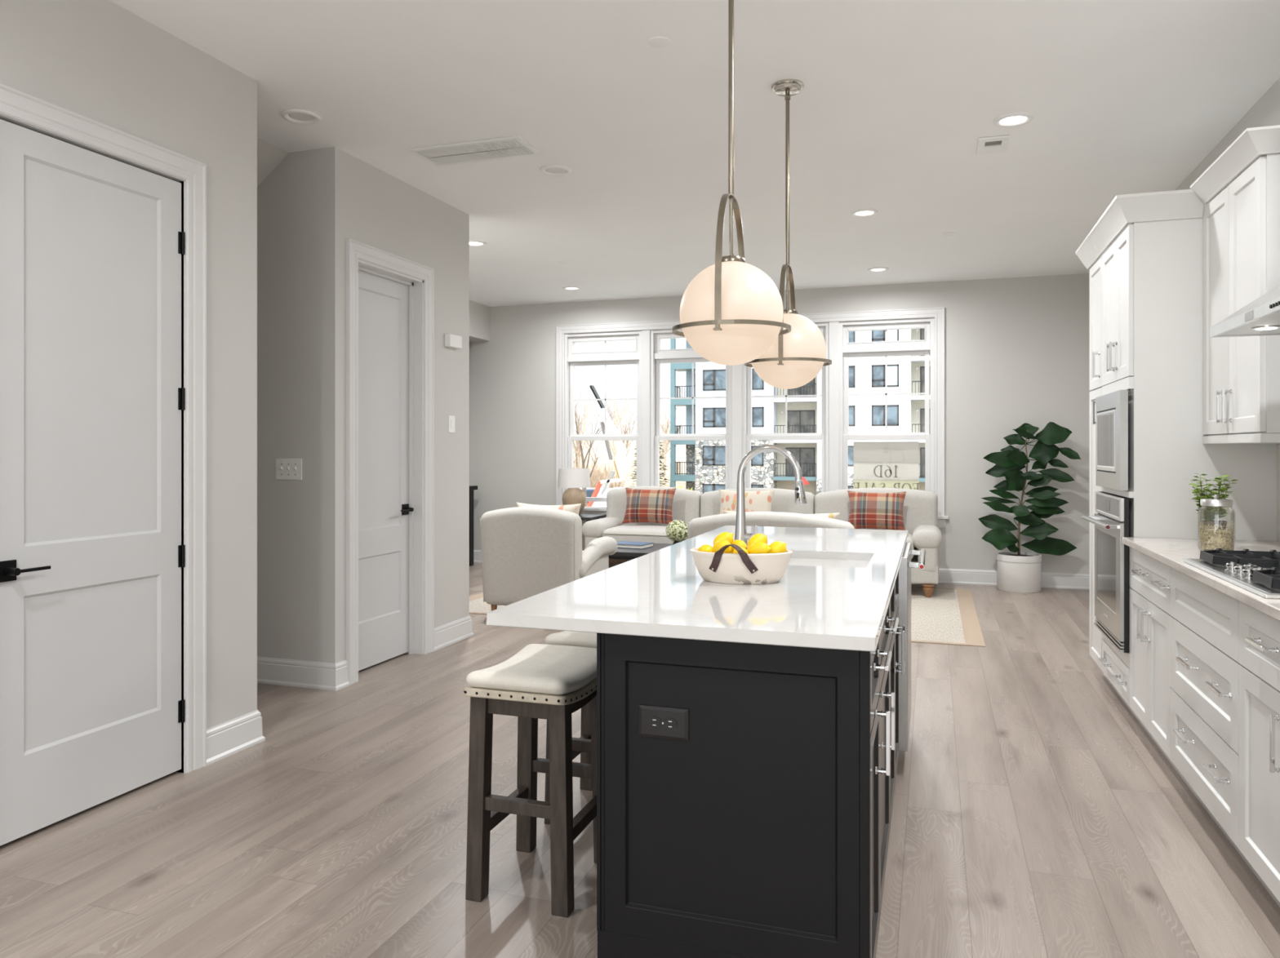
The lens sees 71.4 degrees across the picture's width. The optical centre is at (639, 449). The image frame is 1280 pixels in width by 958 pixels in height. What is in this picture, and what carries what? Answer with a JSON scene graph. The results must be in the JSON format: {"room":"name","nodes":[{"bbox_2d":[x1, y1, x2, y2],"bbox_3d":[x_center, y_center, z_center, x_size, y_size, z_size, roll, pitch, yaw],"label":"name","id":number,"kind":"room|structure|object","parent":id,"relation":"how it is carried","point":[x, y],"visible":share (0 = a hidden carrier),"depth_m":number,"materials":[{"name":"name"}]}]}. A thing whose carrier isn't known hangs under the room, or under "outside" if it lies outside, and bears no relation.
{"room":"open-plan kitchen","nodes":[
{"label":"open-plan kitchen","id":0,"kind":"room"},
{"bbox_2d":[0,0,257,773],"bbox_3d":[-3.814,-0.172,1.654,2.520,2.965,5.760,0,0,18],"label":"wall","id":1,"kind":"structure","parent":0,"point":[99,60],"depth_m":3.75,"materials":[{"name":"paint"}]},
{"bbox_2d":[0,119,185,846],"bbox_3d":[-1.961,0.107,3.239,0.093,2.370,0.772,0,0,18],"label":"door","id":2,"kind":"structure","parent":1,"relation":"in","point":[92,245],"depth_m":3.20,"materials":[{"name":"paint"}]},
{"bbox_2d":[0,83,206,773],"bbox_3d":[-2.014,0.064,3.251,0.144,2.492,0.965,0,0,18],"label":"door frame","id":3,"kind":"structure","parent":1,"relation":"attached to","point":[16,104],"depth_m":3.61,"materials":[{"name":"paint"}]},
{"bbox_2d":[206,710,265,765],"bbox_3d":[-1.895,1.239,3.901,0.324,0.142,0.340,0,0,18],"label":"baseboard","id":4,"kind":"structure","parent":1,"relation":"attached to","point":[225,740],"depth_m":3.84,"materials":[{"name":"paint"}]},
{"bbox_2d":[257,146,469,663],"bbox_3d":[-2.526,-0.172,5.925,2.300,2.965,1.480,0,0,18],"label":"wall","id":5,"kind":"structure","parent":0,"point":[313,201],"depth_m":4.97,"materials":[{"name":"paint"}]},
{"bbox_2d":[257,137,288,186],"bbox_3d":[-3.032,-0.876,4.870,1.998,1.558,0.840,0,0,18],"label":"soffit","id":6,"kind":"structure","parent":5,"relation":"attached to","point":[269,156],"depth_m":4.91,"materials":[{"name":"paint"}]},
{"bbox_2d":[275,458,302,479],"bbox_3d":[-1.955,0.109,4.949,0.173,0.118,0.018,0,0,18],"label":"switch","id":7,"kind":"object","parent":5,"relation":"attached to","point":[286,468],"visible":1,"depth_m":4.95,"materials":[{"name":"white plastic"}]},
{"bbox_2d":[257,657,350,691],"bbox_3d":[-2.734,1.239,5.254,2.324,0.142,0.124,0,0,18],"label":"baseboard","id":8,"kind":"structure","parent":5,"relation":"attached to","point":[270,671],"depth_m":4.92,"materials":[{"name":"paint"}]},
{"bbox_2d":[358,270,413,671],"bbox_3d":[-1.569,0.115,5.396,0.093,2.359,0.665,0,0,18],"label":"door","id":9,"kind":"structure","parent":5,"relation":"in","point":[384,509],"depth_m":5.45,"materials":[{"name":"paint"}]},
{"bbox_2d":[346,238,434,685],"bbox_3d":[-1.562,0.068,5.394,0.184,2.484,0.881,0,0,18],"label":"door frame","id":10,"kind":"structure","parent":5,"relation":"attached to","point":[356,251],"depth_m":5.69,"materials":[{"name":"paint"}]},
{"bbox_2d":[444,333,462,349],"bbox_3d":[-1.261,-0.733,6.020,0.045,0.085,0.159,0,0,18],"label":"door chime","id":11,"kind":"object","parent":5,"relation":"attached to","point":[454,341],"visible":1,"depth_m":5.98,"materials":[{"name":"white plastic"}]},
{"bbox_2d":[434,615,473,651],"bbox_3d":[-2.359,1.239,6.397,2.324,0.142,0.526,0,0,18],"label":"baseboard","id":12,"kind":"structure","parent":5,"relation":"attached to","point":[447,634],"depth_m":6.03,"materials":[{"name":"paint"}]},
{"bbox_2d":[0,562,1279,957],"bbox_3d":[-0.790,1.370,3.865,7.085,0.120,12.050,0,0,18],"label":"floor","id":13,"kind":"structure","parent":0,"point":[1034,815],"depth_m":2.99,"materials":[{"name":"brown wood"}]},
{"bbox_2d":[469,485,477,566],"bbox_3d":[-2.354,0.860,9.300,0.470,0.900,1.860,0,0,18],"label":"railing","id":14,"kind":"object","parent":13,"relation":"on","point":[472,488],"visible":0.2,"depth_m":10.04,"materials":[{"name":"black metal"}]},
{"bbox_2d":[463,644,596,918],"bbox_3d":[-0.295,0.974,2.720,0.323,0.671,0.441,0,0,18],"label":"bar stool","id":15,"kind":"object","parent":13,"relation":"on","point":[550,682],"visible":0.84,"depth_m":2.58,"materials":[{"name":"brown wood"}]},
{"bbox_2d":[466,644,596,695],"bbox_3d":[-0.295,0.674,2.720,0.314,0.070,0.434,0,0,18],"label":"seat cushion","id":16,"kind":"object","parent":15,"relation":"on","point":[537,669],"depth_m":2.59,"materials":[{"name":"beige fabric"}]},
{"bbox_2d":[544,631,596,825],"bbox_3d":[-0.123,0.974,3.246,0.323,0.671,0.441,0,0,18],"label":"bar stool","id":17,"kind":"object","parent":13,"relation":"on","point":[582,746],"visible":0.11,"depth_m":3.11,"materials":[{"name":"brown wood"}]},
{"bbox_2d":[545,631,596,648],"bbox_3d":[-0.123,0.674,3.246,0.314,0.070,0.434,0,0,18],"label":"seat cushion","id":18,"kind":"object","parent":17,"relation":"on","point":[570,638],"depth_m":3.06,"materials":[{"name":"beige fabric"}]},
{"bbox_2d":[578,513,606,522],"bbox_3d":[-0.709,1.008,9.580,0.580,0.605,0.520,0,0,18],"label":"side table","id":19,"kind":"object","parent":13,"relation":"on","point":[585,517],"visible":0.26,"depth_m":9.44,"materials":[{"name":"black wood"}]},
{"bbox_2d":[557,468,590,515],"bbox_3d":[-0.709,0.454,9.580,0.356,0.501,0.356,0,0,18],"label":"table lamp","id":20,"kind":"object","parent":19,"relation":"on","point":[573,479],"visible":0.87,"depth_m":9.46,"materials":[{"name":"fabric"}]},
{"bbox_2d":[562,488,586,515],"bbox_3d":[-0.709,0.544,9.580,0.256,0.322,0.256,0,0,18],"label":"lamp base","id":21,"kind":"object","parent":20,"relation":"attached to","point":[571,495],"depth_m":9.49,"materials":[{"name":"beige ceramic"}]},
{"bbox_2d":[469,586,985,647],"bbox_3d":[0.676,1.306,7.770,4.233,0.006,2.535,0,0,18],"label":"area rug","id":22,"kind":"object","parent":13,"relation":"on","point":[948,617],"visible":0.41,"depth_m":6.96,"materials":[{"name":"fabric"}]},
{"bbox_2d":[480,506,617,611],"bbox_3d":[-0.729,0.869,7.087,0.880,0.868,0.850,0,0,18],"label":"armchair","id":23,"kind":"object","parent":22,"relation":"on","point":[527,552],"visible":0.84,"depth_m":6.71,"materials":[{"name":"fabric"}]},
{"bbox_2d":[516,502,581,515],"bbox_3d":[-0.733,0.622,7.057,0.560,0.398,0.142,0,0,18],"label":"throw pillow","id":24,"kind":"object","parent":23,"relation":"on","point":[575,508],"visible":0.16,"depth_m":7.01,"materials":[{"name":"fabric"}]},
{"bbox_2d":[608,543,672,568],"bbox_3d":[0.437,1.082,7.688,1.470,0.443,0.760,0,0,18],"label":"coffee table","id":25,"kind":"object","parent":22,"relation":"on","point":[621,556],"visible":0.02,"depth_m":7.54,"materials":[{"name":"black wood"}]},
{"bbox_2d":[617,541,653,549],"bbox_3d":[-0.074,0.843,7.877,0.320,0.034,0.240,0,0,26],"label":"book","id":26,"kind":"object","parent":25,"relation":"on","point":[624,544],"visible":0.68,"depth_m":7.80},
{"bbox_2d":[665,520,688,544],"bbox_3d":[0.320,0.728,7.559,0.206,0.264,0.208,0,0,18],"label":"hydrangea vase","id":27,"kind":"object","parent":25,"relation":"on","point":[676,531],"visible":0.88,"depth_m":7.49,"materials":[{"name":"white plant"}]},
{"bbox_2d":[582,486,942,597],"bbox_3d":[1.142,0.840,8.690,3.413,0.940,0.876,0,0,18],"label":"sofa","id":28,"kind":"object","parent":22,"relation":"on","point":[920,508],"visible":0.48,"depth_m":8.69,"materials":[{"name":"beige fabric"}]},
{"bbox_2d":[602,524,684,543],"bbox_3d":[0.102,0.874,8.898,0.832,0.222,0.600,0,0,18],"label":"seat cushion","id":29,"kind":"object","parent":28,"relation":"on","point":[655,534],"depth_m":8.67,"materials":[{"name":"beige fabric"}]},
{"bbox_2d":[622,487,675,524],"bbox_3d":[0.091,0.572,9.038,0.545,0.364,0.203,0,0,14],"label":"throw pillow","id":30,"kind":"object","parent":28,"relation":"on","point":[653,506],"visible":0.98,"depth_m":8.97,"materials":[{"name":"fabric"}]},
{"bbox_2d":[606,486,702,525],"bbox_3d":[0.147,0.697,9.331,1.019,0.626,0.223,0,0,18],"label":"cushion","id":31,"kind":"object","parent":28,"relation":"on","point":[686,506],"depth_m":9.18,"materials":[{"name":"beige fabric"}]},
{"bbox_2d":[718,488,774,514],"bbox_3d":[1.035,0.572,8.739,0.560,0.359,0.182,0,0,18],"label":"throw pillow","id":32,"kind":"object","parent":28,"relation":"on","point":[755,501],"visible":0.61,"depth_m":8.68,"materials":[{"name":"fabric"}]},
{"bbox_2d":[700,488,814,517],"bbox_3d":[1.181,0.699,8.991,1.150,0.622,0.223,0,0,18],"label":"cushion","id":33,"kind":"object","parent":28,"relation":"on","point":[783,500],"depth_m":8.84,"materials":[{"name":"beige fabric"}]},
{"bbox_2d":[814,488,937,555],"bbox_3d":[2.278,0.690,8.630,1.152,0.640,0.223,0,0,18],"label":"cushion","id":34,"kind":"object","parent":28,"relation":"on","point":[920,508],"depth_m":8.45,"materials":[{"name":"beige fabric"}]},
{"bbox_2d":[847,490,906,530],"bbox_3d":[2.210,0.572,8.342,0.543,0.364,0.200,0,0,23],"label":"throw pillow","id":35,"kind":"object","parent":28,"relation":"on","point":[867,510],"visible":0.98,"depth_m":8.28,"materials":[{"name":"fabric"}]},
{"bbox_2d":[906,533,914,559],"bbox_3d":[2.048,0.874,8.258,0.945,0.222,0.600,0,0,18],"label":"seat cushion","id":36,"kind":"object","parent":28,"relation":"on","point":[910,539],"depth_m":7.89,"materials":[{"name":"beige fabric"}]},
{"bbox_2d":[687,511,854,539],"bbox_3d":[1.008,0.869,6.542,1.250,0.868,0.850,0,0,18],"label":"loveseat","id":37,"kind":"object","parent":22,"relation":"on","point":[700,526],"visible":0.13,"depth_m":6.15,"materials":[{"name":"fabric"}]},
{"bbox_2d":[722,510,839,519],"bbox_3d":[1.015,0.640,6.482,0.861,0.378,0.157,0,0,22],"label":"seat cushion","id":38,"kind":"object","parent":37,"relation":"on","point":[834,516],"visible":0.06,"depth_m":6.38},
{"bbox_2d":[596,571,905,957],"bbox_3d":[0.602,0.867,3.185,0.658,0.886,2.512,0,0,18],"label":"kitchen island","id":39,"kind":"object","parent":13,"relation":"on","point":[764,833],"visible":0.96,"depth_m":2.01,"materials":[{"name":"black wood"}]},
{"bbox_2d":[638,704,688,741],"bbox_3d":[0.053,0.631,2.056,0.120,0.072,0.009,0,0,18],"label":"outlet plate","id":40,"kind":"object","parent":39,"relation":"attached to","point":[654,722],"visible":1,"depth_m":2.05,"materials":[{"name":"black plastic"}]},
{"bbox_2d":[648,716,662,728],"bbox_3d":[0.034,0.631,2.058,0.033,0.028,0.002,0,0,18],"label":"receptacle","id":41,"kind":"object","parent":40,"relation":"attached to","point":[654,722],"depth_m":2.06,"materials":[{"name":"plastic"}]},
{"bbox_2d":[663,718,677,730],"bbox_3d":[0.070,0.631,2.047,0.033,0.028,0.002,0,0,18],"label":"receptacle","id":42,"kind":"object","parent":40,"relation":"attached to","point":[669,724],"depth_m":2.05,"materials":[{"name":"plastic"}]},
{"bbox_2d":[486,525,907,652],"bbox_3d":[0.468,0.409,3.246,0.909,0.030,2.610,0,0,18],"label":"island countertop","id":43,"kind":"structure","parent":39,"relation":"on","point":[834,591],"depth_m":2.37,"materials":[{"name":"white stone"}]},
{"bbox_2d":[689,544,792,584],"bbox_3d":[0.302,0.334,2.674,0.307,0.120,0.227,0,0,18],"label":"oval bowl","id":44,"kind":"object","parent":43,"relation":"on","point":[741,567],"visible":0.9,"depth_m":2.59,"materials":[{"name":"ceramic"}]},
{"bbox_2d":[712,539,731,553],"bbox_3d":[0.245,0.294,2.653,0.059,0.054,0.058,0,0,19],"label":"lemon","id":45,"kind":"object","parent":44,"relation":"in","point":[720,544],"visible":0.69,"depth_m":2.63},
{"bbox_2d":[713,532,733,545],"bbox_3d":[0.254,0.280,2.714,0.059,0.058,0.054,0,0,31],"label":"lemon","id":46,"kind":"object","parent":44,"relation":"in","point":[727,536],"visible":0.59,"depth_m":2.70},
{"bbox_2d":[746,533,767,550],"bbox_3d":[0.356,0.282,2.694,0.059,0.055,0.057,0,0,11],"label":"lemon","id":47,"kind":"object","parent":44,"relation":"in","point":[757,537],"visible":0.63,"depth_m":2.68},
{"bbox_2d":[747,542,771,554],"bbox_3d":[0.353,0.298,2.634,0.060,0.052,0.060,0,0,-11],"label":"lemon","id":48,"kind":"object","parent":44,"relation":"in","point":[757,548],"visible":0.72,"depth_m":2.61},
{"bbox_2d":[768,541,786,553],"bbox_3d":[0.407,0.302,2.661,0.058,0.057,0.057,0,0,22],"label":"lemon","id":49,"kind":"object","parent":44,"relation":"in","point":[777,547],"visible":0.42,"depth_m":2.64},
{"bbox_2d":[734,444,807,546],"bbox_3d":[0.470,0.188,3.240,0.277,0.413,0.062,0,0,24],"label":"kitchen faucet","id":50,"kind":"object","parent":43,"relation":"on","point":[740,534],"visible":0.88,"depth_m":3.26,"materials":[{"name":"silver metal"}]},
{"bbox_2d":[898,542,925,751],"bbox_3d":[1.170,0.818,3.831,0.110,0.775,0.600,0,0,18],"label":"dishwasher","id":51,"kind":"object","parent":39,"relation":"attached to","point":[904,570],"visible":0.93,"depth_m":3.56,"materials":[{"name":"metal"}]},
{"bbox_2d":[996,551,1041,593],"bbox_3d":[3.537,1.143,8.311,0.386,0.335,0.386,0,0,18],"label":"planter","id":52,"kind":"object","parent":13,"relation":"on","point":[1020,572],"depth_m":8.16,"materials":[{"name":"ceramic"}]},
{"bbox_2d":[978,422,1080,593],"bbox_3d":[3.610,0.526,8.287,0.860,1.567,0.386,0,0,18],"label":"fiddle leaf fig","id":53,"kind":"object","parent":13,"relation":"on","point":[1018,571],"visible":1,"depth_m":8.23,"materials":[{"name":"plant"}]},
{"bbox_2d":[1075,233,1117,693],"bbox_3d":[2.820,0.069,4.951,0.658,2.483,0.470,0,0,18],"label":"pantry cabinet","id":54,"kind":"object","parent":13,"relation":"on","point":[1087,253],"visible":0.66,"depth_m":5.06,"materials":[{"name":"white wood"}]},
{"bbox_2d":[1129,547,1192,792],"bbox_3d":[2.423,0.874,3.695,0.628,0.872,0.746,0,0,18],"label":"base cabinet","id":55,"kind":"object","parent":13,"relation":"on","point":[1149,578],"visible":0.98,"depth_m":3.73,"materials":[{"name":"white wood"}]},
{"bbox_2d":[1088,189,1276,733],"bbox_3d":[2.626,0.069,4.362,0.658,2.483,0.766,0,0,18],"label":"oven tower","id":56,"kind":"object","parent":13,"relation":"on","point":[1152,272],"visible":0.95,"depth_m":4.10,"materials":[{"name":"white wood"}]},
{"bbox_2d":[1082,491,1128,653],"bbox_3d":[2.338,0.588,4.492,0.098,0.721,0.695,0,0,18],"label":"wall oven","id":57,"kind":"object","parent":56,"relation":"attached to","point":[1111,522],"visible":1,"depth_m":4.34,"materials":[{"name":"silver metal"}]},
{"bbox_2d":[1095,390,1128,490],"bbox_3d":[2.365,-0.044,4.475,0.036,0.472,0.656,0,0,18],"label":"microwave","id":58,"kind":"object","parent":56,"relation":"in","point":[1112,408],"visible":1,"depth_m":4.35,"materials":[{"name":"metal"}]},
{"bbox_2d":[1169,567,1267,891],"bbox_3d":[2.180,0.874,2.958,0.628,0.872,0.807,0,0,18],"label":"base cabinet","id":59,"kind":"object","parent":13,"relation":"on","point":[1204,664],"visible":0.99,"depth_m":2.99,"materials":[{"name":"white wood"}]},
{"bbox_2d":[1122,537,1279,621],"bbox_3d":[2.137,0.422,2.820,0.624,0.030,2.593,0,0,18],"label":"countertop","id":60,"kind":"structure","parent":59,"relation":"on","point":[1171,553],"depth_m":3.40,"materials":[{"name":"stone"}]},
{"bbox_2d":[1186,473,1238,530],"bbox_3d":[2.420,0.254,3.792,0.200,0.305,0.161,0,0,18],"label":"potted herb","id":61,"kind":"object","parent":60,"relation":"on","point":[1210,513],"visible":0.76,"depth_m":3.77,"materials":[{"name":"green plant"}]},
{"bbox_2d":[1197,494,1235,551],"bbox_3d":[2.320,0.293,3.585,0.128,0.227,0.128,0,0,18],"label":"glass jar","id":62,"kind":"object","parent":60,"relation":"on","point":[1215,502],"visible":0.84,"depth_m":3.57,"materials":[{"name":"glass"}]},
{"bbox_2d":[1199,524,1234,550],"bbox_3d":[2.320,0.352,3.585,0.117,0.098,0.118,0,0,0],"label":"grain","id":63,"kind":"object","parent":62,"relation":"in","point":[1212,539],"visible":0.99,"depth_m":3.55,"materials":[{"name":"food"}]},
{"bbox_2d":[1182,548,1279,599],"bbox_3d":[2.087,0.379,2.752,0.523,0.056,0.848,0,0,18],"label":"gas cooktop","id":64,"kind":"object","parent":60,"relation":"in","point":[1257,572],"visible":1,"depth_m":2.88,"materials":[{"name":"metal"}]},
{"bbox_2d":[1238,600,1279,907],"bbox_3d":[1.925,0.874,2.181,0.628,0.872,0.827,0,0,18],"label":"base cabinet","id":65,"kind":"object","parent":13,"relation":"on","point":[1259,633],"visible":0.99,"depth_m":2.50,"materials":[{"name":"white wood"}]},
{"bbox_2d":[109,0,1279,306],"bbox_3d":[-0.790,-1.705,3.865,7.085,0.100,12.050,0,0,18],"label":"ceiling","id":66,"kind":"structure","parent":0,"point":[890,115],"depth_m":4.40,"materials":[{"name":"paint"}]},
{"bbox_2d":[280,109,321,124],"bbox_3d":[-1.680,-1.649,4.416,0.188,0.010,0.188,0,0,18],"label":"recessed light","id":67,"kind":"object","parent":66,"relation":"in","point":[303,117],"visible":1,"depth_m":4.41,"materials":[{"name":"white plastic"}]},
{"bbox_2d":[288,112,314,120],"bbox_3d":[-1.680,-1.653,4.416,0.124,0.002,0.124,0,0,18],"label":"diffuser","id":68,"kind":"object","parent":67,"relation":"attached to","point":[291,116],"depth_m":4.42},
{"bbox_2d":[408,135,542,166],"bbox_3d":[-0.911,-1.650,4.933,0.672,0.009,0.300,0,0,18],"label":"ceiling vent","id":69,"kind":"object","parent":66,"relation":"in","point":[511,147],"visible":1,"depth_m":4.92,"materials":[{"name":"white plastic"}]},
{"bbox_2d":[469,300,489,342],"bbox_3d":[-2.562,-1.458,8.647,0.532,0.395,3.670,0,0,18],"label":"soffit","id":70,"kind":"structure","parent":66,"relation":"attached to","point":[479,313],"depth_m":10.07,"materials":[{"name":"paint"}]},
{"bbox_2d":[539,164,571,176],"bbox_3d":[-0.498,-1.649,5.264,0.188,0.010,0.188,0,0,18],"label":"recessed light","id":71,"kind":"object","parent":66,"relation":"in","point":[549,170],"visible":1,"depth_m":5.26,"materials":[{"name":"white plastic"}]},
{"bbox_2d":[647,35,671,48],"bbox_3d":[0.078,-1.652,3.611,0.094,0.006,0.094,0,0,18],"label":"cover plate","id":72,"kind":"object","parent":66,"relation":"attached to","point":[659,42],"visible":1,"depth_m":3.60,"materials":[{"name":"white plastic"}]},
{"bbox_2d":[671,0,791,365],"bbox_3d":[0.303,-0.968,2.959,0.393,1.373,0.417,0,0,18],"label":"globe pendant","id":73,"kind":"object","parent":66,"relation":"hanging from","point":[731,313],"visible":1,"depth_m":2.85,"materials":[{"name":"glass"}]},
{"bbox_2d":[743,79,831,389],"bbox_3d":[0.670,-0.966,4.045,0.393,1.378,0.417,0,0,18],"label":"globe pendant","id":74,"kind":"object","parent":66,"relation":"hanging from","point":[797,357],"visible":0.88,"depth_m":3.94,"materials":[{"name":"glass"}]},
{"bbox_2d":[850,208,878,217],"bbox_3d":[1.564,-1.649,6.206,0.188,0.010,0.188,0,0,18],"label":"recessed light","id":75,"kind":"object","parent":66,"relation":"in","point":[861,212],"visible":1,"depth_m":6.20,"materials":[{"name":"white plastic"}]},
{"bbox_2d":[976,134,1009,155],"bbox_3d":[1.909,-1.649,4.818,0.154,0.011,0.254,0,0,18],"label":"ceiling vent","id":76,"kind":"object","parent":66,"relation":"in","point":[992,144],"visible":1,"depth_m":4.81,"materials":[{"name":"white plastic"}]},
{"bbox_2d":[993,111,1033,127],"bbox_3d":[1.868,-1.649,4.458,0.188,0.010,0.188,0,0,18],"label":"recessed light","id":77,"kind":"object","parent":66,"relation":"in","point":[1013,119],"visible":1,"depth_m":4.45,"materials":[{"name":"white plastic"}]},
{"bbox_2d":[1000,115,1026,124],"bbox_3d":[1.868,-1.653,4.458,0.124,0.002,0.124,0,0,18],"label":"diffuser","id":78,"kind":"object","parent":77,"relation":"attached to","point":[1003,119],"depth_m":4.45,"materials":[{"name":"white"}]},
{"bbox_2d":[469,273,1091,574],"bbox_3d":[1.047,-0.172,9.487,6.865,2.965,0.180,0,0,18],"label":"wall","id":79,"kind":"structure","parent":0,"point":[1017,349],"depth_m":8.71,"materials":[{"name":"paint"}]},
{"bbox_2d":[555,306,944,522],"bbox_3d":[1.050,-0.344,9.468,4.137,2.107,0.194,0,0,18],"label":"window","id":80,"kind":"structure","parent":79,"relation":"in","point":[886,348],"depth_m":9.09,"materials":[{"name":"paint"}]},
{"bbox_2d":[567,334,639,502],"bbox_3d":[-0.391,-0.344,9.963,0.858,1.853,0.125,0,0,18],"label":"window","id":81,"kind":"structure","parent":80,"relation":"attached to","point":[605,358],"depth_m":9.96,"materials":[{"name":"paint"}]},
{"bbox_2d":[653,333,728,489],"bbox_3d":[0.569,-0.344,9.647,0.842,1.853,0.125,0,0,18],"label":"window","id":82,"kind":"structure","parent":80,"relation":"attached to","point":[679,355],"depth_m":9.67,"materials":[{"name":"paint"}]},
{"bbox_2d":[746,326,825,492],"bbox_3d":[1.531,-0.344,9.331,0.838,1.853,0.125,0,0,18],"label":"window","id":83,"kind":"structure","parent":80,"relation":"attached to","point":[750,436],"depth_m":9.31,"materials":[{"name":"paint"}]},
{"bbox_2d":[853,441,919,489],"bbox_3d":[2.496,0.265,9.040,0.648,0.690,0.015,0,0,18],"label":"sale sign","id":84,"kind":"object","parent":80,"relation":"hanging from","point":[876,464],"visible":0.68,"depth_m":9.04,"materials":[{"name":"paper"}]},
{"bbox_2d":[582,507,948,528],"bbox_3d":[1.035,0.710,9.423,4.213,0.120,0.150,0,0,18],"label":"window sill","id":85,"kind":"structure","parent":79,"relation":"attached to","point":[586,510],"depth_m":9.84,"materials":[{"name":"paint"}]},
{"bbox_2d":[473,550,1089,590],"bbox_3d":[1.015,1.239,9.390,6.865,0.142,0.024,0,0,18],"label":"baseboard","id":86,"kind":"structure","parent":79,"relation":"attached to","point":[961,576],"depth_m":8.61,"materials":[{"name":"paint"}]},
{"bbox_2d":[887,365,897,385],"bbox_3d":[19.597,-5.770,69.327,0.856,1.520,0.009,0,0,18],"label":"blind","id":87,"kind":"object","parent":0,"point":[891,370],"depth_m":69.31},
{"bbox_2d":[1174,77,1279,206],"bbox_3d":[2.502,-0.172,2.730,0.120,2.965,11.750,0,0,18],"label":"wall","id":88,"kind":"structure","parent":0,"point":[1265,112],"depth_m":4.33,"materials":[{"name":"paint"}]},
{"bbox_2d":[1190,124,1279,444],"bbox_3d":[2.534,-0.607,3.622,0.351,1.161,0.822,0,0,18],"label":"upper cabinet","id":89,"kind":"object","parent":88,"relation":"attached to","point":[1241,223],"visible":1,"depth_m":3.56,"materials":[{"name":"white wood"}]},
{"bbox_2d":[1209,284,1279,337],"bbox_3d":[2.158,-0.524,2.720,0.500,0.238,0.915,0,0,18],"label":"range hood","id":90,"kind":"object","parent":88,"relation":"attached to","point":[1260,317],"visible":1,"depth_m":2.95,"materials":[{"name":"metal"}]},
{"bbox_2d":[1276,444,1279,542],"bbox_3d":[2.430,0.173,2.723,0.011,0.467,2.592,0,0,18],"label":"backsplash","id":91,"kind":"structure","parent":88,"relation":"attached to","point":[1277,445],"depth_m":3.94,"materials":[{"name":"stone"}]},
{"label":"outside","id":92,"kind":"structure","parent":0,"visible":0},
{"bbox_3d":[3.028,4.510,41.241,260.000,0.400,55.750,0,0,18],"label":"ground","id":93,"kind":"structure","parent":92,"visible":0},
{"bbox_2d":[574,368,622,506],"bbox_3d":[-4.276,-0.798,54.900,5.269,10.244,6.720,0,0,22],"label":"bare tree","id":94,"kind":"object","parent":93,"relation":"on","point":[598,429],"visible":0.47,"depth_m":55.80,"materials":[{"name":"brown plant"}]},
{"bbox_2d":[574,366,626,507],"bbox_3d":[-2.889,-0.386,32.528,7.400,9.380,2.500,0,0,18],"label":"crane","id":95,"kind":"object","parent":93,"relation":"on","point":[620,463],"visible":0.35,"depth_m":31.89,"materials":[{"name":"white metal"}]},
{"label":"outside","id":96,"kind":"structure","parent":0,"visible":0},
{"bbox_2d":[573,440,685,488],"bbox_3d":[21.410,1.510,97.173,260.000,6.400,62.000,0,0,18],"label":"hill","id":97,"kind":"structure","parent":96,"point":[680,453],"depth_m":105.65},
{"bbox_2d":[574,365,609,458],"bbox_3d":[-6.040,-5.327,108.648,5.151,13.160,7.129,0,0,-22],"label":"bare tree","id":98,"kind":"object","parent":97,"relation":"on","point":[585,406],"visible":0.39,"depth_m":108.75,"materials":[{"name":"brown plant"}]},
{"bbox_2d":[573,444,634,489],"bbox_3d":[-8.563,1.611,75.662,17.102,5.398,6.004,0,0,20],"label":"undergrowth","id":99,"kind":"object","parent":97,"relation":"on","point":[593,482],"visible":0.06,"depth_m":74.30,"materials":[{"name":"plant"}]},
{"bbox_2d":[591,382,634,487],"bbox_3d":[-2.419,-1.599,81.712,4.121,10.528,5.703,0,0,34],"label":"bare tree","id":100,"kind":"object","parent":97,"relation":"on","point":[615,449],"visible":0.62,"depth_m":81.36,"materials":[{"name":"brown plant"}]},
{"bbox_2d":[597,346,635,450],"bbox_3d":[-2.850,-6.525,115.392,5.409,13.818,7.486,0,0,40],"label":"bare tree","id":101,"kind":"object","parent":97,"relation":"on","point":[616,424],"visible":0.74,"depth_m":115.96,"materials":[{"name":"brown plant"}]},
{"bbox_2d":[606,388,636,444],"bbox_3d":[-2.153,-2.710,98.845,4.875,9.541,5.790,0,0,37],"label":"bare tree","id":102,"kind":"object","parent":97,"relation":"on","point":[625,431],"visible":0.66,"depth_m":98.37,"materials":[{"name":"brown plant"}]},
{"bbox_2d":[618,404,636,456],"bbox_3d":[-0.416,-1.152,90.345,4.839,7.969,5.403,0,0,-10],"label":"bare tree","id":103,"kind":"object","parent":97,"relation":"on","point":[628,428],"visible":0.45,"depth_m":90.06,"materials":[{"name":"brown plant"}]},
{"bbox_2d":[629,425,668,487],"bbox_3d":[0.820,0.479,72.478,3.554,7.469,3.637,0,0,-2],"label":"bare tree","id":104,"kind":"object","parent":97,"relation":"on","point":[660,445],"visible":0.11,"depth_m":72.32,"materials":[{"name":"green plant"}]},
{"bbox_2d":[660,384,684,478],"bbox_3d":[2.991,-2.373,88.714,5.703,10.528,4.121,0,0,6],"label":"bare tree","id":105,"kind":"object","parent":97,"relation":"on","point":[665,446],"visible":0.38,"depth_m":88.19,"materials":[{"name":"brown plant"}]},
{"bbox_2d":[670,328,930,496],"bbox_3d":[22.126,-5.690,74.770,37.250,20.000,12.720,0,0,18],"label":"apartment building","id":106,"kind":"structure","parent":97,"relation":"on","point":[705,460],"depth_m":72.49,"materials":[{"name":"stone"}]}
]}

